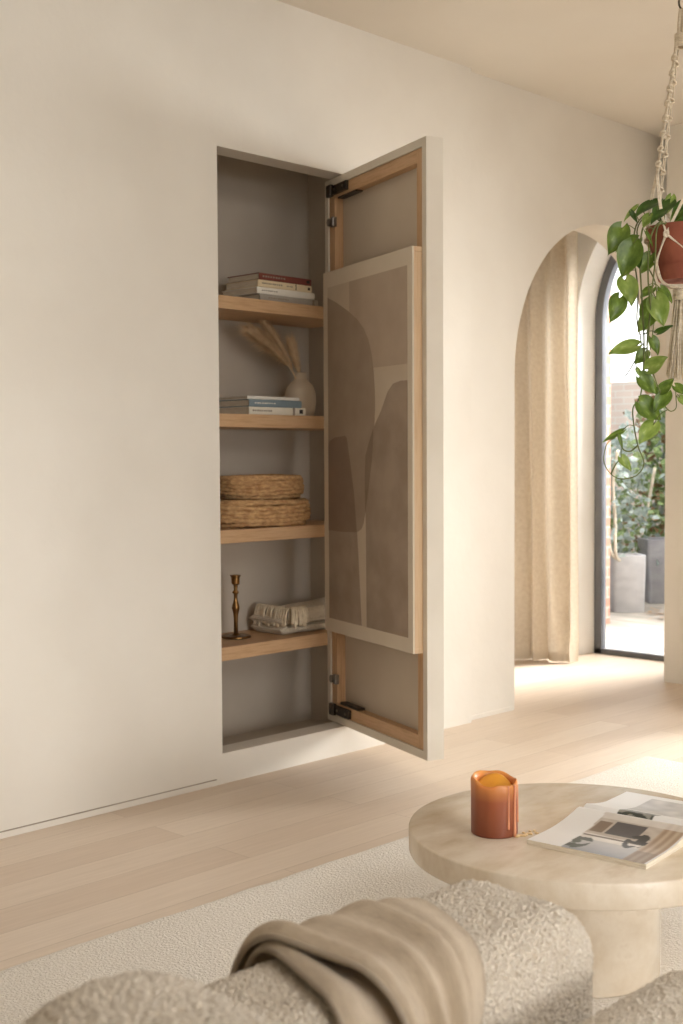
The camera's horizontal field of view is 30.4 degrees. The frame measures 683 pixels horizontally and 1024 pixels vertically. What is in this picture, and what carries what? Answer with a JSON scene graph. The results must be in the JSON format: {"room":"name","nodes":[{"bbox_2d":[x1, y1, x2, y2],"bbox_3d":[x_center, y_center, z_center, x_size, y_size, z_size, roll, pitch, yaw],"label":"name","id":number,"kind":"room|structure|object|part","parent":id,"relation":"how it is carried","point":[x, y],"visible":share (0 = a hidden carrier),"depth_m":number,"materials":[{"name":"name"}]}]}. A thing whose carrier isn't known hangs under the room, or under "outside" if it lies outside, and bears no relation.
{"room":"living room","nodes":[
{"label":"living room","id":0,"kind":"room"},
{"bbox_2d":[0,0,666,830],"bbox_3d":[-1.419,-0.414,3.742,0.230,2.920,9.400,2,3,44],"label":"wall","id":1,"kind":"structure","parent":0,"point":[116,116],"depth_m":4.42,"materials":[{"name":"paint"}]},
{"bbox_2d":[217,155,332,745],"bbox_3d":[-0.370,-0.269,5.130,0.458,2.500,1.140,2,3,44],"label":"wall niche","id":2,"kind":"object","parent":1,"relation":"in","point":[271,220],"visible":0.16,"depth_m":5.46,"materials":[{"name":"paint"}]},
{"bbox_2d":[218,295,322,327],"bbox_3d":[-0.395,-0.823,5.128,0.314,0.051,1.036,2,3,44],"label":"niche shelf","id":3,"kind":"object","parent":2,"relation":"attached to","point":[231,308],"visible":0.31,"depth_m":5.10,"materials":[{"name":"brown wood"}]},
{"bbox_2d":[238,293,317,305],"bbox_3d":[-0.283,-0.866,5.195,0.205,0.027,0.325,2,3,44],"label":"book","id":4,"kind":"object","parent":3,"relation":"on","point":[254,296],"visible":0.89,"depth_m":5.10,"materials":[{"name":"paper"}]},
{"bbox_2d":[222,286,314,299],"bbox_3d":[-0.300,-0.893,5.189,0.220,0.027,0.318,2,3,45],"label":"book","id":5,"kind":"object","parent":4,"relation":"on","point":[250,290],"visible":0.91,"depth_m":5.09,"materials":[{"name":"paper"}]},
{"bbox_2d":[225,279,311,292],"bbox_3d":[-0.299,-0.921,5.176,0.200,0.028,0.302,2,3,44],"label":"book","id":6,"kind":"object","parent":5,"relation":"on","point":[256,282],"visible":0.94,"depth_m":5.09,"materials":[{"name":"paper"}]},
{"bbox_2d":[227,272,310,285],"bbox_3d":[-0.295,-0.949,5.179,0.195,0.027,0.292,2,3,44],"label":"book","id":7,"kind":"object","parent":6,"relation":"on","point":[263,276],"visible":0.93,"depth_m":5.09,"materials":[{"name":"paper"}]},
{"bbox_2d":[219,413,323,430],"bbox_3d":[-0.393,-0.368,5.148,0.314,0.052,1.036,2,3,44],"label":"niche shelf","id":8,"kind":"object","parent":2,"relation":"attached to","point":[226,421],"visible":0.31,"depth_m":5.06,"materials":[{"name":"brown wood"}]},
{"bbox_2d":[219,406,305,415],"bbox_3d":[-0.329,-0.411,5.165,0.205,0.031,0.312,2,3,44],"label":"book","id":9,"kind":"object","parent":8,"relation":"on","point":[230,410],"visible":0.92,"depth_m":5.07,"materials":[{"name":"paper"}]},
{"bbox_2d":[219,399,301,407],"bbox_3d":[-0.334,-0.441,5.156,0.195,0.029,0.290,2,3,44],"label":"book","id":10,"kind":"object","parent":9,"relation":"on","point":[242,402],"visible":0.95,"depth_m":5.07,"materials":[{"name":"paper"}]},
{"bbox_2d":[219,396,298,400],"bbox_3d":[-0.340,-0.463,5.149,0.189,0.013,0.280,2,3,45],"label":"book","id":11,"kind":"object","parent":10,"relation":"on","point":[232,397],"visible":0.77,"depth_m":5.07,"materials":[{"name":"white paper"}]},
{"bbox_2d":[285,372,315,415],"bbox_3d":[-0.176,-0.500,5.370,0.134,0.190,0.134,2,3,44],"label":"bottle vase","id":12,"kind":"object","parent":8,"relation":"on","point":[300,388],"visible":0.74,"depth_m":5.32,"materials":[{"name":"beige ceramic"}]},
{"bbox_2d":[231,318,295,377],"bbox_3d":[-0.301,-0.674,5.201,0.148,0.275,0.398,2,3,44],"label":"pampas plume","id":13,"kind":"object","parent":12,"relation":"in","point":[260,338],"visible":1,"depth_m":5.18},
{"bbox_2d":[256,319,294,374],"bbox_3d":[-0.278,-0.699,5.308,0.110,0.315,0.220,2,3,44],"label":"pampas plume","id":14,"kind":"object","parent":12,"relation":"in","point":[271,330],"visible":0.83,"depth_m":5.27},
{"bbox_2d":[282,333,301,371],"bbox_3d":[-0.213,-0.662,5.334,0.100,0.238,0.109,2,3,44],"label":"pampas plume","id":15,"kind":"object","parent":12,"relation":"in","point":[291,342],"visible":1,"depth_m":5.33},
{"bbox_2d":[220,520,324,543],"bbox_3d":[-0.391,0.084,5.167,0.314,0.052,1.036,2,3,44],"label":"niche shelf","id":16,"kind":"object","parent":2,"relation":"attached to","point":[312,528],"visible":0.28,"depth_m":5.07,"materials":[{"name":"brown wood"}]},
{"bbox_2d":[220,498,310,527],"bbox_3d":[-0.352,0.000,5.208,0.304,0.118,0.511,2,3,44],"label":"woven basket","id":17,"kind":"object","parent":16,"relation":"on","point":[234,513],"visible":0.66,"depth_m":5.05,"materials":[{"name":"brown wicker"}]},
{"bbox_2d":[220,474,303,499],"bbox_3d":[-0.343,-0.105,5.220,0.262,0.106,0.428,2,3,44],"label":"woven basket","id":18,"kind":"object","parent":17,"relation":"on","point":[258,486],"visible":0.88,"depth_m":5.08,"materials":[{"name":"brown wicker"}]},
{"bbox_2d":[221,629,326,660],"bbox_3d":[-0.388,0.541,5.187,0.314,0.053,1.036,2,3,44],"label":"niche shelf","id":19,"kind":"object","parent":2,"relation":"attached to","point":[259,643],"visible":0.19,"depth_m":5.11,"materials":[{"name":"brown wood"}]},
{"bbox_2d":[221,574,250,639],"bbox_3d":[-0.434,0.387,5.160,0.124,0.258,0.124,2,3,44],"label":"candlestick","id":20,"kind":"object","parent":19,"relation":"on","point":[235,579],"visible":0.99,"depth_m":5.15,"materials":[{"name":"gold metal"}]},
{"bbox_2d":[230,574,240,584],"bbox_3d":[-0.435,0.279,5.155,0.044,0.042,0.044,2,3,44],"label":"candle cup","id":21,"kind":"object","parent":20,"relation":"on","point":[235,579],"depth_m":5.14,"materials":[{"name":"gold metal"}]},
{"bbox_3d":[-0.434,0.397,5.160,0.033,0.198,0.033,2,3,44],"label":"stem","id":22,"kind":"part","parent":20,"relation":"part of","materials":[{"name":"gold metal"}]},
{"bbox_3d":[-0.433,0.506,5.165,0.124,0.020,0.124,2,3,44],"label":"plate","id":23,"kind":"part","parent":20,"relation":"part of","materials":[{"name":"gold metal"}]},
{"bbox_2d":[248,597,324,634],"bbox_3d":[-0.180,0.440,5.363,0.349,0.132,0.267,-3,3,-42],"label":"folded throw","id":24,"kind":"object","parent":19,"relation":"on","point":[305,616],"visible":0.92,"depth_m":5.27,"materials":[{"name":"beige fabric"}]},
{"bbox_2d":[325,136,443,760],"bbox_3d":[0.144,-0.228,4.812,0.082,2.204,0.819,-2,3,-26],"label":"door","id":25,"kind":"structure","parent":1,"relation":"in","point":[393,201],"depth_m":4.61,"materials":[{"name":"paint"}]},
{"bbox_2d":[323,246,422,653],"bbox_3d":[0.110,-0.228,4.778,0.046,1.442,0.726,-2,3,-26],"label":"framed print","id":26,"kind":"object","parent":25,"relation":"attached to","point":[372,308],"visible":1,"depth_m":4.70,"materials":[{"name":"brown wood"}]},
{"bbox_3d":[0.114,-0.228,4.780,0.038,1.442,0.726,-2,3,-26],"label":"frame","id":27,"kind":"part","parent":26,"relation":"part of","materials":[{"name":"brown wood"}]},
{"bbox_3d":[0.137,-1.275,4.766,0.038,0.048,0.663,-2,3,-26],"label":"rail","id":28,"kind":"part","parent":25,"relation":"part of","materials":[{"name":"brown wood"}]},
{"bbox_3d":[0.148,0.819,4.856,0.038,0.048,0.663,-2,3,-26],"label":"rail","id":29,"kind":"part","parent":25,"relation":"part of","materials":[{"name":"brown wood"}]},
{"bbox_3d":[0.162,-0.229,4.821,0.006,2.144,0.759,-2,3,-26],"label":"panel","id":30,"kind":"part","parent":25,"relation":"part of","materials":[{"name":"paint"}]},
{"bbox_2d":[472,706,512,719],"bbox_3d":[0.688,0.936,5.838,0.014,0.020,0.352,2,3,44],"label":"baseboard","id":31,"kind":"structure","parent":1,"relation":"attached to","point":[510,708],"depth_m":5.84,"materials":[{"name":"paint"}]},
{"bbox_2d":[0,653,682,970],"bbox_3d":[1.138,1.234,1.430,10.300,0.200,9.550,2,3,44],"label":"floor","id":32,"kind":"structure","parent":0,"point":[62,886],"depth_m":4.25,"materials":[{"name":"brown wood"}]},
{"bbox_2d":[0,756,682,1023],"bbox_3d":[0.765,1.123,1.550,4.208,0.012,5.607,2,3,44],"label":"rug","id":33,"kind":"object","parent":32,"relation":"on","point":[202,943],"visible":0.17,"depth_m":3.21,"materials":[{"name":"beige carpet"}]},
{"bbox_2d":[23,879,682,1023],"bbox_3d":[0.615,0.779,0.833,2.053,0.741,1.130,2,3,44],"label":"sofa","id":34,"kind":"object","parent":33,"relation":"on","point":[537,956],"visible":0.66,"depth_m":1.47,"materials":[{"name":"beige fabric"}]},
{"bbox_3d":[0.406,0.776,0.507,1.891,0.706,0.271,2,3,44],"label":"backrest","id":35,"kind":"part","parent":34,"relation":"part of","materials":[{"name":"beige fabric"}]},
{"bbox_2d":[230,897,485,1023],"bbox_3d":[0.040,0.732,1.479,0.276,0.506,0.374,-2,3,-26],"label":"throw","id":36,"kind":"object","parent":34,"relation":"on","point":[387,960],"visible":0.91,"depth_m":1.41,"materials":[{"name":"beige fabric"}]},
{"bbox_3d":[-0.065,0.806,1.388,0.251,0.577,0.962,2,3,44],"label":"armrest","id":37,"kind":"part","parent":34,"relation":"part of","materials":[{"name":"beige fabric"}]},
{"bbox_2d":[580,970,682,1023],"bbox_3d":[0.775,0.780,0.831,1.712,0.371,0.826,2,3,44],"label":"seat cushion","id":38,"kind":"object","parent":34,"relation":"on","point":[660,1001],"depth_m":1.48,"materials":[{"name":"beige fabric"}]},
{"bbox_2d":[409,783,682,997],"bbox_3d":[0.553,0.896,2.932,0.790,0.328,0.790,2,3,44],"label":"coffee table","id":39,"kind":"object","parent":33,"relation":"on","point":[618,906],"visible":0.48,"depth_m":2.75,"materials":[{"name":"stone"}]},
{"bbox_2d":[471,770,518,838],"bbox_3d":[0.352,0.668,2.878,0.112,0.134,0.108,2,3,44],"label":"pillar candle","id":40,"kind":"object","parent":39,"relation":"on","point":[494,793],"visible":1,"depth_m":2.84,"materials":[{"name":"orange wax"}]},
{"bbox_2d":[515,829,538,837],"bbox_3d":[0.420,0.733,2.867,0.064,0.003,0.043,-1,3,-12],"label":"wax spill","id":41,"kind":"object","parent":39,"relation":"on","point":[524,834],"visible":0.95,"depth_m":2.86,"materials":[{"name":"beige wax"}]},
{"bbox_2d":[527,792,682,868],"bbox_3d":[0.678,0.717,2.900,0.282,0.030,0.503,2,3,38],"label":"magazine","id":42,"kind":"object","parent":39,"relation":"on","point":[632,829],"visible":1,"depth_m":2.82,"materials":[{"name":"white paper"}]},
{"bbox_2d":[277,0,682,136],"bbox_3d":[1.210,-1.863,1.386,10.300,0.150,9.800,2,3,44],"label":"ceiling","id":43,"kind":"structure","parent":0,"point":[609,59],"depth_m":5.19,"materials":[{"name":"paint"}]},
{"bbox_2d":[644,0,682,379],"bbox_3d":[0.890,-1.107,3.279,0.171,1.520,0.169,-1,3,-12],"label":"macrame hanger","id":44,"kind":"object","parent":43,"relation":"hanging from","point":[676,335],"visible":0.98,"depth_m":3.28,"materials":[{"name":"beige fabric"}]},
{"bbox_2d":[646,221,682,283],"bbox_3d":[0.894,-0.676,3.295,0.186,0.139,0.186,2,3,44],"label":"terracotta pot","id":45,"kind":"object","parent":44,"relation":"hanging from","point":[670,261],"visible":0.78,"depth_m":3.24,"materials":[{"name":"ceramic"}]},
{"bbox_2d":[602,193,682,479],"bbox_3d":[0.808,-0.464,3.277,0.246,0.756,0.142,-1,3,-23],"label":"pothos","id":46,"kind":"object","parent":45,"relation":"in","point":[629,248],"visible":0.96,"depth_m":3.25,"materials":[{"name":"green plant"}]},
{"bbox_2d":[664,123,682,683],"bbox_3d":[2.287,-0.554,6.529,0.963,2.920,0.670,2,3,44],"label":"wall","id":47,"kind":"structure","parent":0,"point":[673,582],"depth_m":6.61,"materials":[{"name":"paint"}]},
{"bbox_2d":[577,232,610,654],"bbox_3d":[1.452,-0.597,7.642,1.787,2.920,0.200,2,3,44],"label":"archway","id":48,"kind":"object","parent":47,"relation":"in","point":[593,258],"depth_m":7.59,"materials":[{"name":"white paint"}]},
{"bbox_2d":[594,255,663,660],"bbox_3d":[1.848,-0.527,7.357,0.817,2.800,0.050,2,3,44],"label":"door frame","id":49,"kind":"structure","parent":48,"relation":"attached to","point":[610,271],"depth_m":7.61,"materials":[{"name":"metal"}]},
{"bbox_3d":[-1.583,-0.134,-2.726,8.772,2.920,0.100,2,3,44],"label":"wall","id":50,"kind":"structure","parent":0,"visible":0},
{"bbox_2d":[0,779,216,838],"bbox_3d":[-2.537,1.097,2.491,0.014,0.020,5.946,2,3,44],"label":"baseboard","id":51,"kind":"structure","parent":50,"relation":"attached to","point":[59,821],"depth_m":4.26,"materials":[{"name":"paint"}]},
{"label":"outside","id":52,"kind":"structure","parent":0,"visible":0},
{"bbox_2d":[606,602,663,654],"bbox_3d":[4.298,0.828,11.610,14.000,0.200,9.450,2,3,44],"label":"terrace","id":53,"kind":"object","parent":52,"point":[630,631],"depth_m":8.98,"materials":[{"name":"white concrete"}]},
{"bbox_2d":[606,292,610,623],"bbox_3d":[1.609,-0.626,9.096,0.220,2.950,0.900,2,3,44],"label":"wall","id":54,"kind":"structure","parent":53,"relation":"on","point":[608,432],"depth_m":9.34,"materials":[{"name":"brick"}]},
{"bbox_2d":[610,553,645,612],"bbox_3d":[2.303,0.572,10.178,0.270,0.456,0.270,0,2,-2],"label":"concrete planter","id":55,"kind":"object","parent":53,"relation":"on","point":[627,576],"visible":0.8,"depth_m":10.05,"materials":[{"name":"concrete"}]},
{"bbox_2d":[610,420,637,561],"bbox_3d":[2.168,-0.157,9.995,0.319,1.145,0.405,2,3,44],"label":"sapling","id":56,"kind":"object","parent":55,"relation":"on","point":[614,501],"visible":0.7,"depth_m":9.97,"materials":[{"name":"green plant"}]},
{"bbox_3d":[2.212,-0.042,10.042,0.090,0.911,0.285,2,3,44],"label":"stem","id":57,"kind":"part","parent":56,"relation":"part of","materials":[{"name":"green plant"}]},
{"bbox_2d":[610,381,663,551],"bbox_3d":[3.138,-0.449,14.672,12.000,2.100,0.200,2,3,44],"label":"wall","id":58,"kind":"structure","parent":53,"relation":"on","point":[623,394],"depth_m":14.40,"materials":[{"name":"brick"}]},
{"bbox_2d":[610,409,664,564],"bbox_3d":[2.401,-0.066,11.015,0.783,1.666,0.904,0,2,0],"label":"shrub","id":59,"kind":"object","parent":53,"relation":"on","point":[625,498],"visible":0.54,"depth_m":10.93,"materials":[{"name":"green plant"}]},
{"bbox_3d":[2.541,0.189,10.996,0.416,1.157,0.062,0,2,-1],"label":"stem","id":60,"kind":"part","parent":59,"relation":"part of","materials":[{"name":"green plant"}]},
{"bbox_2d":[612,390,665,552],"bbox_3d":[3.207,-0.110,11.986,1.450,2.469,1.224,0,2,7],"label":"climbing ivy","id":61,"kind":"object","parent":53,"relation":"on","point":[658,492],"visible":0.21,"depth_m":11.77,"materials":[{"name":"green plant"}]},
{"bbox_2d":[637,537,664,602],"bbox_3d":[2.793,0.497,10.846,0.400,0.542,0.400,0,2,0],"label":"concrete planter","id":62,"kind":"object","parent":53,"relation":"on","point":[653,548],"visible":0.52,"depth_m":10.66,"materials":[{"name":"concrete"}]},
{"bbox_2d":[648,606,663,618],"bbox_3d":[2.583,0.798,9.918,0.397,0.012,1.134,0,3,13],"label":"fallen leaves","id":63,"kind":"object","parent":53,"relation":"on","point":[659,606],"visible":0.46,"depth_m":9.99,"materials":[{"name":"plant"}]},
{"bbox_3d":[0.955,-1.931,7.532,1.178,0.040,0.580,2,3,44],"label":"curtain rod","id":64,"kind":"object","parent":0,"visible":0},
{"bbox_2d":[514,231,578,661],"bbox_3d":[0.872,-0.520,7.505,1.119,2.776,0.151,1,3,26],"label":"linen curtain","id":65,"kind":"object","parent":64,"relation":"hanging from","point":[546,582],"visible":0.21,"depth_m":7.37,"materials":[{"name":"beige fabric"}]}
]}

